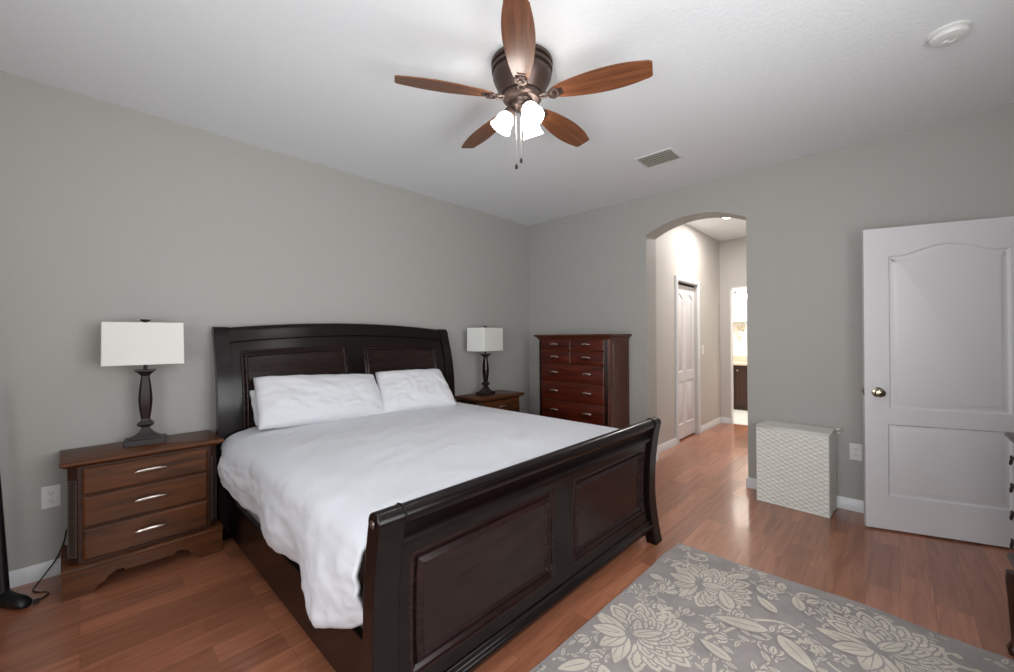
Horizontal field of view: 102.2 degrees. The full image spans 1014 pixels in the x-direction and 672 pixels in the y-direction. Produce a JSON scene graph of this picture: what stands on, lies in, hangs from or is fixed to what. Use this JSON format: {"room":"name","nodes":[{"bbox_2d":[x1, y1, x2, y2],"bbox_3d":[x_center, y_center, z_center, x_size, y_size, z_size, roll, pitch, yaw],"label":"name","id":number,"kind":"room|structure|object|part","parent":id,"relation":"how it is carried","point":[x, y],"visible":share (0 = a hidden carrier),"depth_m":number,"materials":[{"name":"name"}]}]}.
{"room":"bedroom","nodes":[
{"label":"bedroom","id":0,"kind":"room"},
{"bbox_2d":[0,71,529,570],"bbox_3d":[-1.425,-0.038,3.568,0.150,2.740,5.255,-1,0,44],"label":"wall","id":1,"kind":"structure","parent":0,"point":[110,212],"depth_m":2.67,"materials":[{"name":"grey paint"}]},
{"bbox_2d":[41,484,60,509],"bbox_3d":[-2.539,0.896,2.277,0.008,0.124,0.076,-1,0,44],"label":"wall outlet","id":2,"kind":"object","parent":1,"relation":"attached to","point":[50,495],"visible":1,"depth_m":2.27,"materials":[{"name":"white plastic"}]},
{"bbox_2d":[47,490,55,496],"bbox_3d":[-2.537,0.876,2.276,0.002,0.033,0.033,-1,0,44],"label":"socket","id":3,"kind":"object","parent":2,"relation":"attached to","point":[50,493],"depth_m":2.28,"materials":[{"name":"white plastic"}]},
{"bbox_2d":[47,498,55,503],"bbox_3d":[-2.537,0.916,2.276,0.002,0.033,0.033,-1,0,44],"label":"socket","id":4,"kind":"object","parent":2,"relation":"attached to","point":[49,500],"depth_m":2.28,"materials":[{"name":"white plastic"}]},
{"bbox_2d":[9,516,216,587],"bbox_3d":[-1.384,1.288,3.479,0.014,0.088,4.875,-1,0,44],"label":"baseboard","id":5,"kind":"structure","parent":1,"relation":"attached to","point":[25,575],"depth_m":2.23,"materials":[{"name":"white"}]},
{"bbox_2d":[0,0,1013,240],"bbox_3d":[2.088,-1.482,3.338,5.569,0.100,9.780,-1,0,44],"label":"ceiling","id":6,"kind":"structure","parent":0,"point":[735,86],"depth_m":2.23,"materials":[{"name":"white paint"}]},
{"bbox_2d":[394,0,652,168],"bbox_3d":[0.097,-1.138,2.159,1.238,0.567,1.210,-1,0,44],"label":"ceiling fan","id":7,"kind":"object","parent":6,"relation":"hanging from","point":[522,68],"visible":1,"depth_m":2.02,"materials":[{"name":"brown wood"}]},
{"bbox_3d":[-0.304,-1.229,2.019,0.484,0.006,0.144,0,13,-16],"label":"blade","id":8,"kind":"part","parent":7,"relation":"part of","materials":[{"name":"brown wood"}]},
{"bbox_3d":[-0.132,-1.229,2.464,0.144,0.006,0.484,-16,8,-31],"label":"blade","id":9,"kind":"part","parent":7,"relation":"part of","materials":[{"name":"brown wood"}]},
{"bbox_3d":[-0.030,-1.113,2.132,0.115,0.120,0.114,-1,0,44],"label":"lamp shade","id":10,"kind":"part","parent":7,"relation":"part of","materials":[{"name":"white glass"}]},
{"bbox_3d":[0.012,-1.174,2.130,0.060,0.071,0.058,-1,0,44],"label":"lamp arm","id":11,"kind":"part","parent":7,"relation":"part of","materials":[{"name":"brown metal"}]},
{"bbox_3d":[0.051,-1.232,1.729,0.144,0.006,0.484,13,1,4],"label":"blade","id":12,"kind":"part","parent":7,"relation":"part of","materials":[{"name":"brown wood"}]},
{"bbox_3d":[0.117,-1.123,2.040,0.058,0.073,0.049,-1,0,44],"label":"bulb","id":13,"kind":"part","parent":7,"relation":"part of","materials":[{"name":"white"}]},
{"bbox_3d":[0.121,-1.114,2.027,0.117,0.120,0.114,-1,0,44],"label":"lamp shade","id":14,"kind":"part","parent":7,"relation":"part of","materials":[{"name":"white glass"}]},
{"bbox_3d":[0.137,-1.113,2.215,0.115,0.120,0.118,-1,0,44],"label":"lamp shade","id":15,"kind":"part","parent":7,"relation":"part of","materials":[{"name":"white glass"}]},
{"bbox_3d":[0.335,-1.232,2.431,0.144,0.006,0.484,-17,-11,39],"label":"blade","id":16,"kind":"part","parent":7,"relation":"part of","materials":[{"name":"brown wood"}]},
{"bbox_3d":[0.448,-1.234,1.977,0.484,0.006,0.144,0,-13,22],"label":"blade","id":17,"kind":"part","parent":7,"relation":"part of","materials":[{"name":"brown wood"}]},
{"bbox_2d":[634,147,682,167],"bbox_3d":[1.216,-1.421,3.279,0.304,0.012,0.244,-1,0,44],"label":"ceiling vent","id":18,"kind":"object","parent":6,"relation":"in","point":[663,156],"visible":1,"depth_m":3.26,"materials":[{"name":"white metal"}]},
{"bbox_2d":[926,20,972,47],"bbox_3d":[2.085,-1.415,1.930,0.150,0.040,0.150,-1,0,44],"label":"smoke detector","id":19,"kind":"object","parent":6,"relation":"attached to","point":[948,34],"visible":1,"depth_m":1.90,"materials":[{"name":"white plastic"}]},
{"bbox_2d":[0,409,1013,671],"bbox_3d":[2.107,1.358,3.330,5.569,0.100,9.780,-1,0,44],"label":"floor","id":20,"kind":"structure","parent":0,"point":[183,611],"depth_m":2.12,"materials":[{"name":"laminate"}]},
{"bbox_2d":[0,474,32,608],"bbox_3d":[-2.667,0.522,1.815,0.206,1.626,0.738,-1,0,44],"label":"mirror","id":21,"kind":"object","parent":20,"relation":"on","point":[11,599],"visible":1,"depth_m":2.01,"materials":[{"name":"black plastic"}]},
{"bbox_2d":[32,529,66,603],"bbox_3d":[-2.449,1.216,2.158,0.093,0.242,0.325,0,0,-31],"label":"power cord","id":22,"kind":"object","parent":20,"relation":"on","point":[37,600],"visible":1,"depth_m":2.17,"materials":[{"name":"black plastic"}]},
{"bbox_2d":[59,430,223,602],"bbox_3d":[-2.120,0.987,2.405,0.407,0.695,0.690,-1,0,43],"label":"nightstand","id":23,"kind":"object","parent":20,"relation":"on","point":[129,507],"visible":1,"depth_m":2.26,"materials":[{"name":"brown wood"}]},
{"bbox_3d":[-2.130,1.189,2.414,0.378,0.025,0.682,-1,0,43],"label":"plinth moulding","id":24,"kind":"part","parent":23,"relation":"part of","materials":[{"name":"brown wood"}]},
{"bbox_2d":[101,319,183,447],"bbox_3d":[-2.157,0.270,2.440,0.360,0.739,0.226,0,0,-39],"label":"table lamp","id":25,"kind":"object","parent":23,"relation":"on","point":[145,343],"visible":1,"depth_m":2.38,"materials":[{"name":"white fabric"}]},
{"bbox_3d":[-2.159,0.044,2.441,0.360,0.244,0.226,0,0,-39],"label":"lamp shade","id":26,"kind":"part","parent":25,"relation":"part of","materials":[{"name":"white fabric"}]},
{"bbox_3d":[-2.005,0.753,2.298,0.017,0.136,0.530,-1,0,43],"label":"drawer","id":27,"kind":"part","parent":23,"relation":"part of","materials":[{"name":"brown wood"}]},
{"bbox_3d":[-2.002,1.079,2.297,0.017,0.161,0.530,-1,0,43],"label":"drawer","id":28,"kind":"part","parent":23,"relation":"part of","materials":[{"name":"brown wood"}]},
{"bbox_3d":[-2.004,0.910,2.297,0.017,0.159,0.530,-1,0,43],"label":"drawer","id":29,"kind":"part","parent":23,"relation":"part of","materials":[{"name":"brown wood"}]},
{"bbox_3d":[-1.986,1.066,2.281,0.043,0.022,0.137,-1,0,43],"label":"handle","id":30,"kind":"part","parent":23,"relation":"part of","materials":[{"name":"silver metal"}]},
{"bbox_3d":[-1.987,0.897,2.282,0.043,0.022,0.137,-1,0,43],"label":"handle","id":31,"kind":"part","parent":23,"relation":"part of","materials":[{"name":"silver metal"}]},
{"bbox_3d":[-1.988,0.740,2.282,0.043,0.022,0.137,-1,0,43],"label":"handle","id":32,"kind":"part","parent":23,"relation":"part of","materials":[{"name":"silver metal"}]},
{"bbox_2d":[211,323,661,671],"bbox_3d":[-0.514,0.606,2.692,2.276,1.436,1.988,-1,0,44],"label":"sleigh bed","id":33,"kind":"object","parent":20,"relation":"on","point":[453,575],"visible":0.77,"depth_m":1.82,"materials":[{"name":"brown wood"}]},
{"bbox_3d":[-1.908,0.635,2.744,0.188,1.397,0.086,-1,0,44],"label":"headboard post","id":34,"kind":"part","parent":33,"relation":"part of","materials":[{"name":"brown wood"}]},
{"bbox_3d":[-1.109,1.156,2.002,2.015,0.230,0.028,-1,0,44],"label":"rail","id":35,"kind":"part","parent":33,"relation":"part of","materials":[{"name":"brown wood"}]},
{"bbox_3d":[-1.549,0.427,3.056,0.080,0.708,0.750,-1,0,44],"label":"raised panel","id":36,"kind":"part","parent":33,"relation":"part of","materials":[{"name":"brown wood"}]},
{"bbox_2d":[245,509,363,628],"bbox_3d":[-0.474,1.054,2.662,1.945,0.220,1.790,-1,0,44],"label":"box spring","id":37,"kind":"object","parent":33,"relation":"on","point":[255,516],"visible":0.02,"depth_m":2.29,"materials":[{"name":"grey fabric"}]},
{"bbox_2d":[358,551,365,583],"bbox_3d":[-0.476,0.804,2.662,1.925,0.271,1.760,-1,0,44],"label":"mattress","id":38,"kind":"object","parent":37,"relation":"on","point":[362,568],"visible":0.02,"depth_m":1.50,"materials":[{"name":"grey fabric"}]},
{"bbox_2d":[217,402,617,628],"bbox_3d":[-0.501,0.818,2.664,1.897,0.470,2.013,-1,0,44],"label":"duvet","id":39,"kind":"object","parent":38,"relation":"on","point":[313,490],"visible":0.9,"depth_m":1.98,"materials":[{"name":"white fabric"}]},
{"bbox_2d":[249,390,257,425],"bbox_3d":[-1.444,0.462,3.025,0.123,0.273,0.784,-1,0,44],"label":"pillow","id":40,"kind":"object","parent":39,"relation":"on","point":[252,392],"visible":0.02,"depth_m":2.75,"materials":[{"name":"white fabric"}]},
{"bbox_2d":[253,374,384,429],"bbox_3d":[-1.331,0.452,2.973,0.893,0.360,0.297,0,0,-45],"label":"pillow","id":41,"kind":"object","parent":39,"relation":"on","point":[290,400],"visible":0.95,"depth_m":2.85,"materials":[{"name":"white fabric"}]},
{"bbox_2d":[375,369,456,412],"bbox_3d":[-0.782,0.457,3.471,0.654,0.336,0.312,0,0,-37],"label":"pillow","id":42,"kind":"object","parent":39,"relation":"on","point":[415,389],"visible":0.94,"depth_m":3.38,"materials":[{"name":"white fabric"}]},
{"bbox_3d":[-1.254,0.535,3.412,0.132,1.092,1.784,-1,0,44],"label":"headboard","id":43,"kind":"part","parent":33,"relation":"part of","materials":[{"name":"brown wood"}]},
{"bbox_3d":[-0.379,0.924,1.265,0.109,0.791,0.092,-1,0,44],"label":"footboard post","id":44,"kind":"part","parent":33,"relation":"part of","materials":[{"name":"brown wood"}]},
{"bbox_3d":[-0.935,0.425,3.700,0.080,0.709,0.750,-1,0,44],"label":"raised panel","id":45,"kind":"part","parent":33,"relation":"part of","materials":[{"name":"brown wood"}]},
{"bbox_3d":[-0.615,0.630,4.099,0.188,1.397,0.092,-1,0,44],"label":"headboard post","id":46,"kind":"part","parent":33,"relation":"part of","materials":[{"name":"brown wood"}]},
{"bbox_3d":[-0.051,0.913,1.617,0.033,0.420,0.780,-1,0,44],"label":"raised panel","id":47,"kind":"part","parent":33,"relation":"part of","materials":[{"name":"brown wood"}]},
{"bbox_3d":[0.258,0.897,1.962,0.069,0.560,1.796,-1,0,44],"label":"footboard","id":48,"kind":"part","parent":33,"relation":"part of","materials":[{"name":"brown wood"}]},
{"bbox_3d":[0.271,1.199,1.951,0.076,0.065,1.798,-1,0,44],"label":"rail","id":49,"kind":"part","parent":33,"relation":"part of","materials":[{"name":"brown wood"}]},
{"bbox_3d":[0.588,0.910,2.287,0.033,0.420,0.780,-1,0,44],"label":"raised panel","id":50,"kind":"part","parent":33,"relation":"part of","materials":[{"name":"brown wood"}]},
{"bbox_3d":[0.925,0.918,2.631,0.109,0.791,0.092,-1,0,44],"label":"footboard post","id":51,"kind":"part","parent":33,"relation":"part of","materials":[{"name":"brown wood"}]},
{"bbox_2d":[455,390,524,411],"bbox_3d":[-0.166,0.978,4.423,0.407,0.695,0.690,-1,0,44],"label":"nightstand","id":52,"kind":"object","parent":20,"relation":"on","point":[502,399],"visible":0.18,"depth_m":4.31,"materials":[{"name":"brown wood"}]},
{"bbox_2d":[467,326,502,395],"bbox_3d":[-0.232,0.262,4.397,0.226,0.739,0.360,0,0,32],"label":"table lamp","id":53,"kind":"object","parent":52,"relation":"on","point":[485,339],"visible":1,"depth_m":4.30,"materials":[{"name":"white fabric"}]},
{"bbox_3d":[-0.233,0.036,4.397,0.226,0.244,0.360,0,0,32],"label":"lamp shade","id":54,"kind":"part","parent":53,"relation":"part of","materials":[{"name":"white fabric"}]},
{"bbox_3d":[-0.053,0.745,4.314,0.017,0.136,0.530,-1,0,44],"label":"drawer","id":55,"kind":"part","parent":52,"relation":"part of","materials":[{"name":"brown wood"}]},
{"bbox_2d":[534,334,631,428],"bbox_3d":[0.798,0.651,4.413,0.958,1.336,0.457,-1,0,44],"label":"dresser","id":56,"kind":"object","parent":20,"relation":"on","point":[584,378],"visible":0.76,"depth_m":4.19,"materials":[{"name":"brown wood"}]},
{"bbox_3d":[0.525,0.230,4.417,0.391,0.127,0.016,-1,0,44],"label":"drawer","id":57,"kind":"part","parent":56,"relation":"part of","materials":[{"name":"brown wood"}]},
{"bbox_3d":[0.524,0.097,4.417,0.391,0.118,0.016,-1,0,44],"label":"drawer","id":58,"kind":"part","parent":56,"relation":"part of","materials":[{"name":"brown wood"}]},
{"bbox_3d":[0.669,0.394,4.280,0.786,0.180,0.016,-1,0,44],"label":"drawer","id":59,"kind":"part","parent":56,"relation":"part of","materials":[{"name":"brown wood"}]},
{"bbox_3d":[0.672,0.795,4.279,0.786,0.202,0.016,-1,0,44],"label":"drawer","id":60,"kind":"part","parent":56,"relation":"part of","materials":[{"name":"brown wood"}]},
{"bbox_3d":[0.670,0.589,4.280,0.786,0.190,0.016,-1,0,44],"label":"drawer","id":61,"kind":"part","parent":56,"relation":"part of","materials":[{"name":"brown wood"}]},
{"bbox_3d":[0.811,0.227,4.144,0.391,0.127,0.016,-1,0,44],"label":"drawer","id":62,"kind":"part","parent":56,"relation":"part of","materials":[{"name":"brown wood"}]},
{"bbox_3d":[0.810,0.095,4.145,0.391,0.118,0.016,-1,0,44],"label":"drawer","id":63,"kind":"part","parent":56,"relation":"part of","materials":[{"name":"brown wood"}]},
{"bbox_3d":[1.146,0.586,4.131,0.004,1.020,0.285,-1,0,44],"label":"panel","id":64,"kind":"part","parent":56,"relation":"part of","materials":[{"name":"brown wood"}]},
{"bbox_2d":[733,356,747,410],"bbox_3d":[4.461,0.837,7.200,1.340,0.930,0.619,-1,0,44],"label":"bathroom vanity","id":65,"kind":"object","parent":20,"relation":"on","point":[739,362],"visible":0.12,"depth_m":7.18,"materials":[{"name":"brown wood"}]},
{"bbox_3d":[3.919,0.866,7.338,0.309,0.640,0.016,-1,0,44],"label":"door","id":66,"kind":"part","parent":65,"relation":"part of","materials":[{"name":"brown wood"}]},
{"bbox_2d":[733,356,746,365],"bbox_3d":[4.463,0.442,7.206,1.340,0.140,0.605,-1,0,44],"label":"countertop","id":67,"kind":"structure","parent":65,"relation":"on","point":[737,360],"depth_m":7.62,"materials":[{"name":"beige"}]},
{"bbox_3d":[4.154,0.863,7.114,0.309,0.640,0.016,-1,0,44],"label":"door","id":68,"kind":"part","parent":65,"relation":"part of","materials":[{"name":"brown wood"}]},
{"bbox_2d":[529,543,1013,671],"bbox_3d":[0.710,1.307,1.272,2.452,0.008,1.348,0,0,-45],"label":"area rug","id":69,"kind":"object","parent":20,"relation":"on","point":[693,609],"visible":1,"depth_m":1.79,"materials":[{"name":"grey carpet"}]},
{"bbox_2d":[756,420,842,518],"bbox_3d":[2.254,0.998,3.166,0.269,0.617,0.511,0,0,-43],"label":"laundry hamper","id":70,"kind":"object","parent":20,"relation":"on","point":[796,463],"visible":1,"depth_m":3.07,"materials":[{"name":"white wicker"}]},
{"bbox_3d":[2.239,0.711,3.180,0.264,0.024,0.469,0,0,-43],"label":"lid","id":71,"kind":"part","parent":70,"relation":"part of","materials":[{"name":"white wicker"}]},
{"bbox_2d":[1004,432,1013,656],"bbox_3d":[1.980,0.852,1.397,0.290,0.903,0.638,-1,0,44],"label":"chest","id":72,"kind":"object","parent":20,"relation":"on","point":[1009,574],"visible":1,"depth_m":1.67,"materials":[{"name":"brown wood"}]},
{"bbox_3d":[2.082,1.136,1.673,0.052,0.335,0.054,-1,0,44],"label":"leg","id":73,"kind":"part","parent":72,"relation":"part of","materials":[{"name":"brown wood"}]},
{"bbox_3d":[1.983,0.931,1.394,0.282,0.075,0.634,-1,0,44],"label":"waist moulding","id":74,"kind":"part","parent":72,"relation":"part of","materials":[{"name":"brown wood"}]},
{"bbox_3d":[2.056,0.504,1.662,0.021,0.046,0.032,-1,0,44],"label":"drop pull","id":75,"kind":"part","parent":72,"relation":"part of","materials":[{"name":"brown metal"}]},
{"bbox_3d":[2.057,0.616,1.661,0.021,0.046,0.032,-1,0,44],"label":"drop pull","id":76,"kind":"part","parent":72,"relation":"part of","materials":[{"name":"brown metal"}]},
{"bbox_3d":[2.057,0.728,1.661,0.021,0.046,0.032,-1,0,44],"label":"drop pull","id":77,"kind":"part","parent":72,"relation":"part of","materials":[{"name":"brown metal"}]},
{"bbox_3d":[2.058,0.842,1.661,0.021,0.046,0.032,-1,0,44],"label":"drop pull","id":78,"kind":"part","parent":72,"relation":"part of","materials":[{"name":"brown metal"}]},
{"bbox_2d":[656,224,720,445],"bbox_3d":[2.115,-0.057,5.532,0.700,2.740,2.475,-1,0,44],"label":"wall","id":79,"kind":"structure","parent":0,"point":[685,251],"depth_m":5.28,"materials":[{"name":"grey paint"}]},
{"bbox_2d":[678,282,694,439],"bbox_3d":[2.273,0.309,5.262,0.035,1.964,0.690,-1,0,44],"label":"door","id":80,"kind":"structure","parent":79,"relation":"in","point":[685,291],"depth_m":5.29,"materials":[{"name":"white paint"}]},
{"bbox_2d":[675,275,700,444],"bbox_3d":[2.318,0.288,5.219,0.022,2.047,0.814,-1,0,44],"label":"trim","id":81,"kind":"structure","parent":79,"relation":"attached to","point":[677,278],"depth_m":4.95,"materials":[{"name":"white wood"}]},
{"bbox_2d":[657,417,730,453],"bbox_3d":[2.775,1.263,4.908,1.099,0.088,2.475,-1,0,44],"label":"baseboard","id":82,"kind":"structure","parent":79,"relation":"attached to","point":[667,445],"depth_m":5.59,"materials":[{"name":"white wood"}]},
{"bbox_2d":[719,237,746,417],"bbox_3d":[4.140,-0.067,6.728,2.500,2.740,2.050,-1,0,44],"label":"wall","id":83,"kind":"structure","parent":0,"point":[732,253],"depth_m":6.13,"materials":[{"name":"grey paint"}]},
{"bbox_2d":[733,291,746,299],"bbox_3d":[4.343,-0.763,7.582,0.364,0.157,0.219,-1,0,44],"label":"vanity light","id":84,"kind":"object","parent":83,"relation":"attached to","point":[735,297],"visible":0.5,"depth_m":7.61,"materials":[{"name":"silver metal"}]},
{"bbox_2d":[733,320,746,325],"bbox_3d":[4.315,-0.238,7.666,0.320,0.111,0.150,-1,0,44],"label":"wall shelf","id":85,"kind":"object","parent":83,"relation":"attached to","point":[744,321],"visible":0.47,"depth_m":7.61,"materials":[{"name":"white"}]},
{"bbox_2d":[736,326,744,336],"bbox_3d":[4.367,-0.089,7.645,0.140,0.204,0.094,-1,0,44],"label":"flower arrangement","id":86,"kind":"object","parent":83,"relation":"attached to","point":[740,332],"visible":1,"depth_m":7.63,"materials":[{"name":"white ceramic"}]},
{"bbox_2d":[528,103,1013,500],"bbox_3d":[1.901,-0.059,3.867,4.249,2.740,0.230,-1,0,44],"label":"wall","id":87,"kind":"structure","parent":0,"point":[593,271],"depth_m":3.31,"materials":[{"name":"grey paint"}]},
{"bbox_2d":[656,452,863,512],"bbox_3d":[1.851,1.267,3.910,4.099,0.088,0.244,-1,0,44],"label":"baseboard","id":88,"kind":"structure","parent":87,"relation":"attached to","point":[846,503],"depth_m":3.08,"materials":[{"name":"white wood"}]},
{"bbox_2d":[849,443,862,460],"bbox_3d":[2.596,0.864,3.042,0.076,0.124,0.008,-1,0,44],"label":"wall outlet","id":89,"kind":"object","parent":87,"relation":"attached to","point":[855,450],"visible":1,"depth_m":3.04,"materials":[{"name":"white plastic"}]},
{"bbox_3d":[1.649,-0.066,0.634,0.150,2.740,5.255,-1,0,44],"label":"wall","id":90,"kind":"structure","parent":0,"visible":0},
{"bbox_2d":[730,286,746,423],"bbox_3d":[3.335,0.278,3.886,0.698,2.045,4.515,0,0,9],"label":"door frame","id":91,"kind":"structure","parent":90,"relation":"attached to","point":[731,288],"depth_m":6.10,"materials":[{"name":"white wood"}]},
{"bbox_2d":[861,216,1013,547],"bbox_3d":[2.808,0.282,2.625,0.830,2.014,0.172,0,0,26],"label":"door","id":92,"kind":"structure","parent":90,"relation":"in","point":[938,298],"depth_m":2.62,"materials":[{"name":"white paint"}]},
{"bbox_3d":[2.481,0.378,2.724,0.066,0.066,0.068,0,0,26],"label":"knob","id":93,"kind":"part","parent":92,"relation":"part of","materials":[{"name":"silver metal"}]}
]}

